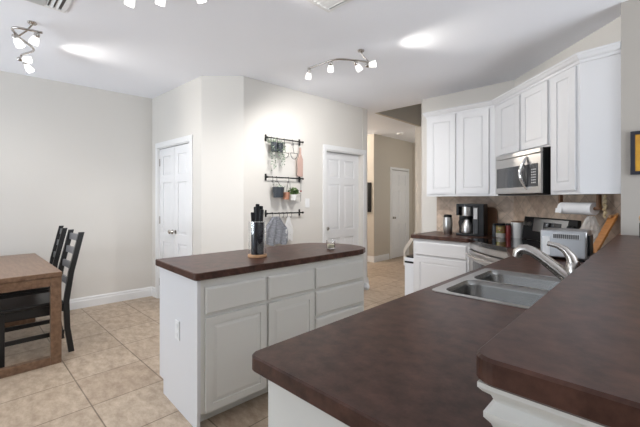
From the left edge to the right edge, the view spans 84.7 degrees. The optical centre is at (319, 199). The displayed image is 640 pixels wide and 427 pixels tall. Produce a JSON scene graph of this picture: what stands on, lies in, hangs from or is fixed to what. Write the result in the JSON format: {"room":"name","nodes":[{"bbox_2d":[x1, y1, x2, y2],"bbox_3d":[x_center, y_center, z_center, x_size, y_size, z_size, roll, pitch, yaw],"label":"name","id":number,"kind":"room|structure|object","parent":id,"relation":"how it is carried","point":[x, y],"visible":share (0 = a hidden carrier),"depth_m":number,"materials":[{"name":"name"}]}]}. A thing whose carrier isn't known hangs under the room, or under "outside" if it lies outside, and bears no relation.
{"room":"kitchen","nodes":[
{"label":"kitchen","id":0,"kind":"room"},
{"bbox_2d":[0,71,151,299],"bbox_3d":[-4.638,-0.040,2.892,6.120,2.760,0.121,0,0,-43],"label":"wall","id":1,"kind":"structure","parent":0,"point":[78,158],"depth_m":4.36,"materials":[{"name":"white paint"}]},
{"bbox_2d":[62,286,151,311],"bbox_3d":[-4.592,1.275,2.842,6.120,0.130,0.016,0,0,-43],"label":"baseboard","id":2,"kind":"structure","parent":1,"relation":"attached to","point":[83,302],"depth_m":4.55,"materials":[{"name":"white paint"}]},
{"bbox_2d":[152,76,200,297],"bbox_3d":[-1.825,-0.040,4.522,1.376,2.760,0.120,0,0,42],"label":"wall","id":3,"kind":"structure","parent":0,"point":[176,113],"depth_m":4.39,"materials":[{"name":"white paint"}]},
{"bbox_2d":[151,286,154,296],"bbox_3d":[-2.307,1.275,4.869,0.135,0.130,0.016,0,0,42],"label":"baseboard","id":4,"kind":"structure","parent":3,"relation":"attached to","point":[153,288],"depth_m":4.87,"materials":[{"name":"white paint"}]},
{"bbox_2d":[159,147,173,284],"bbox_3d":[-2.036,0.324,4.631,0.426,2.017,0.097,0,0,42],"label":"door","id":5,"kind":"structure","parent":3,"relation":"in","point":[166,161],"depth_m":4.64,"materials":[{"name":"white paint"}]},
{"bbox_2d":[155,134,192,297],"bbox_3d":[-1.840,0.283,4.524,1.016,2.113,0.137,0,0,42],"label":"trim","id":6,"kind":"structure","parent":3,"relation":"attached to","point":[182,140],"depth_m":4.55,"materials":[{"name":"white paint"}]},
{"bbox_2d":[170,143,188,256],"bbox_3d":[-1.716,0.324,4.340,0.426,2.017,0.097,0,0,42],"label":"door","id":7,"kind":"structure","parent":3,"relation":"in","point":[181,152],"depth_m":4.37,"materials":[{"name":"white paint"}]},
{"bbox_2d":[0,254,412,426],"bbox_3d":[0.576,1.390,3.475,14.000,0.100,14.200,0,0,44],"label":"floor","id":8,"kind":"structure","parent":0,"point":[111,377],"depth_m":2.65,"materials":[{"name":"tile"}]},
{"bbox_2d":[0,253,61,378],"bbox_3d":[-2.978,0.965,3.060,1.454,0.750,0.950,0,0,44],"label":"dining table","id":9,"kind":"object","parent":8,"relation":"on","point":[19,272],"visible":0.94,"depth_m":2.86,"materials":[{"name":"brown wood"}]},
{"bbox_2d":[0,226,66,322],"bbox_3d":[-2.991,0.815,3.627,0.587,1.050,0.446,0,0,-41],"label":"dining chair","id":10,"kind":"object","parent":8,"relation":"on","point":[61,233],"visible":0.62,"depth_m":3.58,"materials":[{"name":"black wood"}]},
{"bbox_2d":[0,229,83,367],"bbox_3d":[-2.490,0.815,3.115,0.446,1.050,0.587,0,0,44],"label":"dining chair","id":11,"kind":"object","parent":8,"relation":"on","point":[15,308],"visible":0.79,"depth_m":3.08,"materials":[{"name":"black wood"}]},
{"bbox_2d":[160,253,369,426],"bbox_3d":[-0.347,0.902,2.774,1.544,0.875,0.659,0,0,-43],"label":"base cabinet","id":12,"kind":"object","parent":8,"relation":"on","point":[207,373],"visible":0.71,"depth_m":2.27,"materials":[{"name":"white paint"}]},
{"bbox_2d":[175,319,179,340],"bbox_3d":[-0.912,0.830,2.240,0.009,0.120,0.070,0,0,-43],"label":"power outlet","id":13,"kind":"object","parent":12,"relation":"attached to","point":[177,323],"visible":1,"depth_m":2.23,"materials":[{"name":"white plastic"}]},
{"bbox_2d":[155,243,364,280],"bbox_3d":[-0.340,0.442,2.802,1.640,0.044,0.682,0,0,-43],"label":"countertop","id":14,"kind":"structure","parent":12,"relation":"on","point":[199,267],"depth_m":2.48,"materials":[{"name":"brown laminate"}]},
{"bbox_2d":[248,221,266,257],"bbox_3d":[-0.463,0.288,2.595,0.140,0.262,0.140,0,0,44],"label":"knife block","id":15,"kind":"object","parent":14,"relation":"on","point":[257,230],"visible":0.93,"depth_m":2.54,"materials":[{"name":"clear glass"}]},
{"bbox_2d":[251,212,254,221],"bbox_3d":[-0.492,0.127,2.575,0.032,0.076,0.018,0,0,0],"label":"kitchen knife","id":16,"kind":"object","parent":15,"relation":"on","point":[252,213],"visible":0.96,"depth_m":2.56,"materials":[{"name":"black plastic"}]},
{"bbox_2d":[256,204,259,221],"bbox_3d":[-0.459,0.097,2.579,0.029,0.135,0.018,0,0,0],"label":"kitchen knife","id":17,"kind":"object","parent":15,"relation":"on","point":[257,205],"visible":0.96,"depth_m":2.57,"materials":[{"name":"black plastic"}]},
{"bbox_2d":[259,209,263,221],"bbox_3d":[-0.429,0.117,2.579,0.034,0.096,0.018,0,0,0],"label":"kitchen knife","id":18,"kind":"object","parent":15,"relation":"on","point":[261,215],"visible":0.96,"depth_m":2.57,"materials":[{"name":"black plastic"}]},
{"bbox_2d":[326,240,334,248],"bbox_3d":[0.092,0.382,3.018,0.078,0.075,0.078,0,0,44],"label":"glass","id":19,"kind":"object","parent":14,"relation":"on","point":[330,244],"visible":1,"depth_m":2.99,"materials":[{"name":"white"}]},
{"bbox_2d":[268,380,348,426],"bbox_3d":[0.764,0.905,1.966,0.588,0.870,2.916,0,0,30],"label":"base cabinet","id":20,"kind":"object","parent":8,"relation":"on","point":[285,409],"visible":0.02,"depth_m":0.90,"materials":[{"name":"white paint"}]},
{"bbox_2d":[252,248,593,426],"bbox_3d":[1.116,0.448,1.982,0.788,0.044,3.279,0,0,44],"label":"countertop","id":21,"kind":"structure","parent":20,"relation":"on","point":[409,360],"depth_m":0.94,"materials":[{"name":"brown laminate"}]},
{"bbox_2d":[432,268,560,308],"bbox_3d":[0.967,0.514,1.728,0.540,0.184,0.740,0,0,44],"label":"sink","id":22,"kind":"object","parent":21,"relation":"in","point":[511,288],"visible":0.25,"depth_m":1.81,"materials":[{"name":"silver metal"}]},
{"bbox_2d":[512,241,580,280],"bbox_3d":[1.059,0.307,1.646,0.286,0.229,0.072,0,0,44],"label":"kitchen faucet","id":23,"kind":"object","parent":21,"relation":"on","point":[561,272],"visible":0.64,"depth_m":1.61,"materials":[{"name":"silver metal"}]},
{"bbox_2d":[540,228,592,261],"bbox_3d":[1.798,0.320,2.557,0.290,0.212,0.244,0,0,44],"label":"toaster oven","id":24,"kind":"object","parent":21,"relation":"on","point":[579,241],"visible":0.88,"depth_m":2.46,"materials":[{"name":"silver metal"}]},
{"bbox_2d":[553,233,579,239],"bbox_3d":[1.725,0.257,2.462,0.158,0.038,0.005,0,0,44],"label":"vent","id":25,"kind":"object","parent":24,"relation":"attached to","point":[556,236],"depth_m":2.46,"materials":[{"name":"grey"}]},
{"bbox_2d":[593,213,618,253],"bbox_3d":[2.212,0.257,2.721,0.201,0.314,0.072,0,0,1],"label":"cutting board","id":26,"kind":"object","parent":21,"relation":"on","point":[611,219],"visible":0.84,"depth_m":2.71,"materials":[{"name":"orange wood"}]},
{"bbox_2d":[405,255,412,294],"bbox_3d":[1.229,1.031,4.569,0.160,0.618,0.264,0,0,44],"label":"trash can","id":27,"kind":"object","parent":8,"relation":"on","point":[409,259],"visible":0.33,"depth_m":4.48,"materials":[{"name":"white plastic"}]},
{"bbox_2d":[413,238,470,291],"bbox_3d":[1.627,0.905,4.334,0.700,0.870,0.663,0,0,44],"label":"base cabinet","id":28,"kind":"object","parent":8,"relation":"on","point":[434,261],"visible":0.37,"depth_m":4.12,"materials":[{"name":"white paint"}]},
{"bbox_2d":[411,231,524,242],"bbox_3d":[1.765,0.448,4.181,1.162,0.044,0.667,0,0,44],"label":"countertop","id":29,"kind":"structure","parent":28,"relation":"on","point":[434,235],"depth_m":4.12,"materials":[{"name":"brown laminate"}]},
{"bbox_2d":[443,214,452,233],"bbox_3d":[1.603,0.303,4.402,0.114,0.245,0.114,0,0,44],"label":"steel tumbler","id":30,"kind":"object","parent":29,"relation":"on","point":[447,220],"visible":0.99,"depth_m":4.36,"materials":[{"name":"grey metal"}]},
{"bbox_2d":[456,204,487,236],"bbox_3d":[1.838,0.236,4.251,0.310,0.380,0.230,0,0,36],"label":"coffee maker","id":31,"kind":"object","parent":29,"relation":"on","point":[478,213],"visible":0.98,"depth_m":4.15,"materials":[{"name":"black plastic"}]},
{"bbox_2d":[458,217,472,232],"bbox_3d":[1.771,0.299,4.256,0.160,0.197,0.136,0,0,36],"label":"thermal carafe","id":32,"kind":"object","parent":31,"relation":"in","point":[467,227],"visible":1,"depth_m":4.21,"materials":[{"name":"silver metal"}]},
{"bbox_2d":[461,207,472,215],"bbox_3d":[1.781,0.136,4.249,0.144,0.110,0.144,0,0,36],"label":"basket","id":33,"kind":"object","parent":31,"relation":"on","point":[465,211],"depth_m":4.19,"materials":[{"name":"silver metal"}]},
{"bbox_2d":[487,207,496,234],"bbox_3d":[2.078,0.257,4.311,0.180,0.336,0.038,0,0,44],"label":"cutting board","id":34,"kind":"object","parent":29,"relation":"on","point":[492,212],"visible":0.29,"depth_m":4.29,"materials":[{"name":"brown wood"}]},
{"bbox_2d":[492,223,495,236],"bbox_3d":[2.009,0.348,4.038,0.048,0.155,0.048,0,0,44],"label":"spice jar","id":35,"kind":"object","parent":29,"relation":"on","point":[494,224],"visible":0.74,"depth_m":4.02,"materials":[{"name":"grey glass"}]},
{"bbox_2d":[496,223,505,237],"bbox_3d":[2.042,0.344,3.964,0.100,0.165,0.100,0,0,44],"label":"glass jar","id":36,"kind":"object","parent":29,"relation":"on","point":[500,227],"visible":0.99,"depth_m":3.93,"materials":[{"name":"yellow"}]},
{"bbox_2d":[506,223,510,237],"bbox_3d":[2.110,0.344,3.934,0.060,0.165,0.060,0,0,44],"label":"sauce jar","id":37,"kind":"object","parent":29,"relation":"on","point":[508,225],"visible":0.93,"depth_m":3.91,"materials":[{"name":"red"}]},
{"bbox_2d":[511,221,523,237],"bbox_3d":[2.220,0.331,3.952,0.128,0.190,0.128,0,0,44],"label":"canister","id":38,"kind":"object","parent":29,"relation":"on","point":[516,226],"visible":0.83,"depth_m":3.90,"materials":[{"name":"white ceramic"}]},
{"bbox_2d":[465,216,580,271],"bbox_3d":[1.923,0.730,3.479,0.775,1.099,0.787,0,0,-1],"label":"range","id":39,"kind":"object","parent":8,"relation":"on","point":[483,251],"visible":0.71,"depth_m":3.50,"materials":[{"name":"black metal"}]},
{"bbox_2d":[469,238,539,251],"bbox_3d":[1.918,0.443,3.495,0.630,0.042,0.756,0,0,-1],"label":"cooktop","id":40,"kind":"object","parent":39,"relation":"in","point":[488,244],"depth_m":3.49,"materials":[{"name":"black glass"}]},
{"bbox_2d":[201,76,243,253],"bbox_3d":[-1.118,-0.040,4.079,0.481,2.760,0.120,0,0,-1],"label":"wall","id":41,"kind":"structure","parent":0,"point":[222,97],"depth_m":4.02,"materials":[{"name":"white paint"}]},
{"bbox_2d":[244,76,361,248],"bbox_3d":[-0.108,-0.040,4.804,2.190,2.760,0.120,0,0,-42],"label":"wall","id":42,"kind":"structure","parent":0,"point":[273,110],"depth_m":4.50,"materials":[{"name":"white paint"}]},
{"bbox_2d":[265,134,303,145],"bbox_3d":[-0.439,-0.748,4.375,0.567,0.084,0.067,0,0,-42],"label":"rail","id":43,"kind":"object","parent":42,"relation":"attached to","point":[266,136],"visible":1,"depth_m":4.37,"materials":[{"name":"grey metal"}]},
{"bbox_2d":[267,138,285,170],"bbox_3d":[-0.524,-0.549,4.231,0.262,0.400,0.122,0,0,-42],"label":"trailing plant","id":44,"kind":"object","parent":43,"relation":"hanging from","point":[278,147],"visible":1,"depth_m":4.22,"materials":[{"name":"green plant"}]},
{"bbox_2d":[265,174,303,181],"bbox_3d":[-0.439,-0.275,4.375,0.567,0.084,0.067,0,0,-42],"label":"rail","id":45,"kind":"object","parent":42,"relation":"attached to","point":[266,176],"visible":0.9,"depth_m":4.33,"materials":[{"name":"grey metal"}]},
{"bbox_2d":[272,181,284,197],"bbox_3d":[-0.505,-0.136,4.246,0.149,0.211,0.149,0,0,10],"label":"hanging planter","id":46,"kind":"object","parent":45,"relation":"hanging from","point":[278,192],"visible":1,"depth_m":4.19,"materials":[{"name":"grey metal"}]},
{"bbox_2d":[287,187,299,199],"bbox_3d":[-0.338,-0.113,4.416,0.188,0.235,0.156,0,0,-42],"label":"succulent","id":47,"kind":"object","parent":45,"relation":"hanging from","point":[294,191],"visible":0.94,"depth_m":4.38,"materials":[{"name":"green plant"}]},
{"bbox_2d":[290,194,296,199],"bbox_3d":[-0.338,-0.033,4.412,0.092,0.075,0.092,0,0,-42],"label":"pot","id":48,"kind":"object","parent":47,"relation":"attached to","point":[292,196],"depth_m":4.38,"materials":[{"name":"white ceramic"}]},
{"label":"wall hook","id":49,"kind":"object","parent":45,"relation":"hanging from","visible":0},
{"bbox_2d":[283,185,289,199],"bbox_3d":[-0.417,-0.123,4.333,0.093,0.236,0.092,0,0,-42],"label":"copper pot","id":50,"kind":"object","parent":49,"relation":"hanging from","point":[286,194],"visible":0.95,"depth_m":4.30,"materials":[{"name":"brown metal"}]},
{"bbox_2d":[265,209,303,216],"bbox_3d":[-0.439,0.162,4.375,0.567,0.084,0.067,0,0,-42],"label":"rail","id":51,"kind":"object","parent":42,"relation":"attached to","point":[298,212],"visible":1,"depth_m":4.35,"materials":[{"name":"grey metal"}]},
{"bbox_2d":[266,216,287,245],"bbox_3d":[-0.534,0.376,4.241,0.340,0.352,0.042,0,0,-42],"label":"kitchen towel","id":52,"kind":"object","parent":51,"relation":"hanging from","point":[276,231],"visible":0.94,"depth_m":4.25,"materials":[{"name":"grey fabric"}]},
{"bbox_2d":[305,198,309,207],"bbox_3d":[-0.166,0.040,4.661,0.072,0.120,0.012,0,0,-42],"label":"light switch","id":53,"kind":"object","parent":42,"relation":"attached to","point":[307,200],"visible":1,"depth_m":4.66,"materials":[{"name":"white plastic"}]},
{"bbox_2d":[327,152,358,245],"bbox_3d":[0.333,0.322,5.208,0.758,2.020,0.097,0,0,-42],"label":"door","id":54,"kind":"structure","parent":42,"relation":"in","point":[342,169],"depth_m":5.24,"materials":[{"name":"white paint"}]},
{"bbox_2d":[323,144,366,280],"bbox_3d":[0.340,0.283,5.201,0.921,2.113,0.137,0,0,-42],"label":"trim","id":55,"kind":"structure","parent":42,"relation":"attached to","point":[326,148],"depth_m":5.23,"materials":[{"name":"white paint"}]},
{"bbox_2d":[0,0,627,142],"bbox_3d":[-0.407,-1.470,3.034,13.200,0.100,12.200,0,0,44],"label":"ceiling","id":56,"kind":"structure","parent":0,"point":[420,49],"depth_m":3.21,"materials":[{"name":"white paint"}]},
{"bbox_2d":[11,20,42,72],"bbox_3d":[-2.484,-1.300,2.947,0.184,0.238,0.845,0,0,-43],"label":"track light","id":57,"kind":"object","parent":56,"relation":"attached to","point":[18,41],"visible":1,"depth_m":2.77,"materials":[{"name":"silver metal"}]},
{"bbox_2d":[24,0,72,12],"bbox_3d":[-1.927,-1.410,2.396,0.350,0.018,0.370,0,0,44],"label":"ceiling vent","id":58,"kind":"object","parent":56,"relation":"in","point":[62,6],"visible":1,"depth_m":2.52,"materials":[{"name":"white plastic"}]},
{"bbox_2d":[124,0,134,7],"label":"track light","id":59,"kind":"object","parent":56,"relation":"attached to","point":[130,3],"depth_m":2.29,"materials":[{"name":"silver metal"}]},
{"bbox_2d":[155,0,165,6],"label":"track light","id":60,"kind":"object","parent":56,"relation":"attached to","point":[160,2],"depth_m":2.26,"materials":[{"name":"silver metal"}]},
{"bbox_2d":[197,0,206,3],"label":"track light","id":61,"kind":"object","parent":56,"relation":"attached to","point":[198,1],"depth_m":2.24,"materials":[{"name":"silver metal"}]},
{"bbox_2d":[307,0,352,12],"bbox_3d":[0.064,-1.411,2.434,0.290,0.016,0.300,0,0,44],"label":"ceiling vent","id":62,"kind":"object","parent":56,"relation":"in","point":[328,6],"visible":1,"depth_m":2.52,"materials":[{"name":"white plastic"}]},
{"bbox_2d":[305,49,375,79],"bbox_3d":[0.175,-1.300,3.333,0.702,0.239,0.166,0,0,16],"label":"track light","id":63,"kind":"object","parent":56,"relation":"attached to","point":[372,64],"visible":1,"depth_m":3.28,"materials":[{"name":"silver metal"}]},
{"bbox_2d":[359,108,366,246],"bbox_3d":[-1.148,-0.040,7.295,5.216,2.760,0.121,0,0,45],"label":"wall","id":64,"kind":"structure","parent":0,"point":[364,111],"depth_m":5.44,"materials":[{"name":"white paint"}]},
{"bbox_2d":[377,135,411,258],"bbox_3d":[1.724,-0.040,8.206,0.120,2.760,1.516,0,0,44],"label":"wall","id":65,"kind":"structure","parent":0,"point":[391,152],"depth_m":7.91,"materials":[{"name":"beige paint"}]},
{"bbox_2d":[390,167,408,258],"bbox_3d":[1.841,0.292,8.315,0.137,2.095,0.830,0,0,44],"label":"trim","id":66,"kind":"structure","parent":65,"relation":"attached to","point":[391,168],"depth_m":8.00,"materials":[{"name":"white paint"}]},
{"bbox_2d":[392,170,407,257],"bbox_3d":[1.899,0.324,8.258,0.097,2.017,0.694,0,0,44],"label":"door","id":67,"kind":"structure","parent":65,"relation":"in","point":[399,178],"depth_m":8.24,"materials":[{"name":"white paint"}]},
{"bbox_2d":[367,103,421,255],"bbox_3d":[1.377,-0.960,7.400,8.700,4.600,0.120,0,0,44],"label":"wall","id":68,"kind":"structure","parent":0,"point":[372,138],"depth_m":7.55,"materials":[{"name":"beige paint"}]},
{"bbox_2d":[367,182,370,211],"bbox_3d":[0.980,-0.060,7.679,0.325,0.640,0.029,0,0,44],"label":"picture","id":69,"kind":"object","parent":68,"relation":"attached to","point":[368,183],"visible":0.44,"depth_m":7.58,"materials":[{"name":"black plastic"}]},
{"bbox_2d":[367,254,388,262],"bbox_3d":[0.782,1.275,8.284,1.616,0.130,0.596,0,0,44],"label":"baseboard","id":70,"kind":"structure","parent":68,"relation":"attached to","point":[383,257],"depth_m":7.63,"materials":[{"name":"white paint"}]},
{"bbox_2d":[375,104,420,126],"bbox_3d":[1.419,-2.340,6.255,0.049,1.840,1.466,0,0,44],"label":"wall","id":71,"kind":"structure","parent":0,"point":[409,114],"depth_m":6.40,"materials":[{"name":"beige paint"}]},
{"bbox_2d":[412,143,414,253],"bbox_3d":[3.128,-0.960,7.989,2.600,4.600,0.120,0,0,44],"label":"wall","id":72,"kind":"structure","parent":0,"point":[413,144],"depth_m":8.69,"materials":[{"name":"beige paint"}]},
{"bbox_2d":[422,80,513,232],"bbox_3d":[1.913,-0.040,4.608,1.190,2.760,0.152,0,0,44],"label":"wall","id":73,"kind":"structure","parent":0,"point":[490,92],"depth_m":4.65,"materials":[{"name":"white paint"}]},
{"bbox_2d":[427,106,525,196],"bbox_3d":[1.880,-0.566,4.295,1.117,1.039,0.366,0,0,44],"label":"upper cabinet","id":74,"kind":"object","parent":73,"relation":"attached to","point":[462,148],"visible":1,"depth_m":4.25,"materials":[{"name":"white paint"}]},
{"bbox_2d":[422,41,620,118],"bbox_3d":[1.883,-1.103,3.687,0.436,0.075,2.387,0,0,-19],"label":"crown molding","id":75,"kind":"structure","parent":74,"relation":"attached to","point":[575,59],"depth_m":3.17,"materials":[{"name":"white paint"}]},
{"bbox_2d":[514,16,620,248],"bbox_3d":[2.373,-0.040,3.420,0.152,2.760,1.461,0,0,-1],"label":"wall","id":76,"kind":"structure","parent":0,"point":[544,206],"depth_m":3.12,"materials":[{"name":"paint"}]},
{"bbox_2d":[498,78,550,156],"bbox_3d":[2.150,-0.780,3.499,0.315,0.610,0.849,0,0,-1],"label":"upper cabinet","id":77,"kind":"object","parent":76,"relation":"attached to","point":[524,120],"visible":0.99,"depth_m":3.39,"materials":[{"name":"white paint"}]},
{"bbox_2d":[496,147,550,194],"bbox_3d":[2.095,-0.261,3.498,0.424,0.422,0.770,0,0,-1],"label":"microwave oven","id":78,"kind":"object","parent":77,"relation":"attached to","point":[527,172],"visible":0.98,"depth_m":3.32,"materials":[{"name":"silver metal"}]},
{"bbox_2d":[551,53,620,194],"bbox_3d":[2.162,-0.566,2.808,0.315,1.039,0.530,0,0,-1],"label":"upper cabinet","id":79,"kind":"object","parent":76,"relation":"attached to","point":[585,97],"visible":0.98,"depth_m":2.70,"materials":[{"name":"white paint"}]},
{"bbox_2d":[558,194,601,209],"bbox_3d":[2.162,0.018,2.928,0.036,0.128,0.382,0,0,-11],"label":"paper towel holder","id":80,"kind":"object","parent":79,"relation":"attached to","point":[598,196],"visible":0.61,"depth_m":2.76,"materials":[{"name":"brown wood"}]},
{"bbox_2d":[555,202,599,214],"bbox_3d":[2.148,0.070,2.942,0.109,0.100,0.313,0,0,-11],"label":"paper towel roll","id":81,"kind":"object","parent":80,"relation":"hanging from","point":[583,208],"visible":0.97,"depth_m":2.90,"materials":[{"name":"white paper"}]},
{"bbox_2d":[602,194,607,217],"bbox_3d":[2.220,0.049,2.737,0.039,0.192,0.038,0,0,44],"label":"twine braid","id":82,"kind":"object","parent":79,"relation":"hanging from","point":[604,199],"visible":0.99,"depth_m":2.73},
{"bbox_2d":[621,0,639,235],"bbox_3d":[3.808,-0.340,1.063,4.397,3.360,0.180,0,0,44],"label":"wall","id":83,"kind":"structure","parent":0,"point":[630,9],"depth_m":2.49,"materials":[{"name":"grey paint"}]},
{"bbox_2d":[630,131,639,174],"bbox_3d":[2.285,-0.330,2.394,0.250,0.304,0.019,0,0,44],"label":"picture frame","id":84,"kind":"object","parent":83,"relation":"attached to","point":[634,135],"visible":1,"depth_m":2.46,"materials":[{"name":"black"}]},
{"bbox_2d":[635,134,639,170],"bbox_3d":[2.288,-0.330,2.398,0.200,0.260,0.009,0,0,44],"label":"artwork","id":85,"kind":"object","parent":84,"relation":"attached to","point":[637,136],"depth_m":2.46},
{"bbox_3d":[1.337,0.817,1.448,0.266,1.046,2.698,0,0,44],"label":"wall","id":86,"kind":"structure","parent":0,"visible":0},
{"bbox_2d":[477,379,603,426],"bbox_3d":[1.318,0.342,1.428,0.336,0.096,2.714,0,0,44],"label":"trim","id":87,"kind":"structure","parent":86,"relation":"attached to","point":[506,409],"depth_m":0.54,"materials":[{"name":"white paint"}]},
{"bbox_2d":[476,235,639,426],"bbox_3d":[1.367,0.272,1.388,0.481,0.044,2.740,0,0,44],"label":"countertop","id":88,"kind":"structure","parent":86,"relation":"on","point":[575,351],"depth_m":0.60,"materials":[{"name":"brown laminate"}]},
{"label":"wall hook","id":89,"kind":"object","parent":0,"visible":0},
{"bbox_2d":[297,147,302,176],"bbox_3d":[-0.255,-0.502,4.504,0.086,0.405,0.016,0,0,-42],"label":"board","id":90,"kind":"object","parent":89,"relation":"hanging from","point":[299,159],"visible":1,"depth_m":4.50,"materials":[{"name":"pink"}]},
{"bbox_3d":[-0.414,0.185,4.377,0.005,0.075,0.034,0,0,-42],"label":"wall hook","id":91,"kind":"object","parent":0,"visible":0},
{"bbox_2d":[285,216,292,240],"bbox_3d":[-0.389,0.358,4.379,0.110,0.307,0.042,0,0,-42],"label":"kitchen towel","id":92,"kind":"object","parent":91,"relation":"hanging from","point":[288,224],"visible":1,"depth_m":4.38,"materials":[{"name":"white fabric"}]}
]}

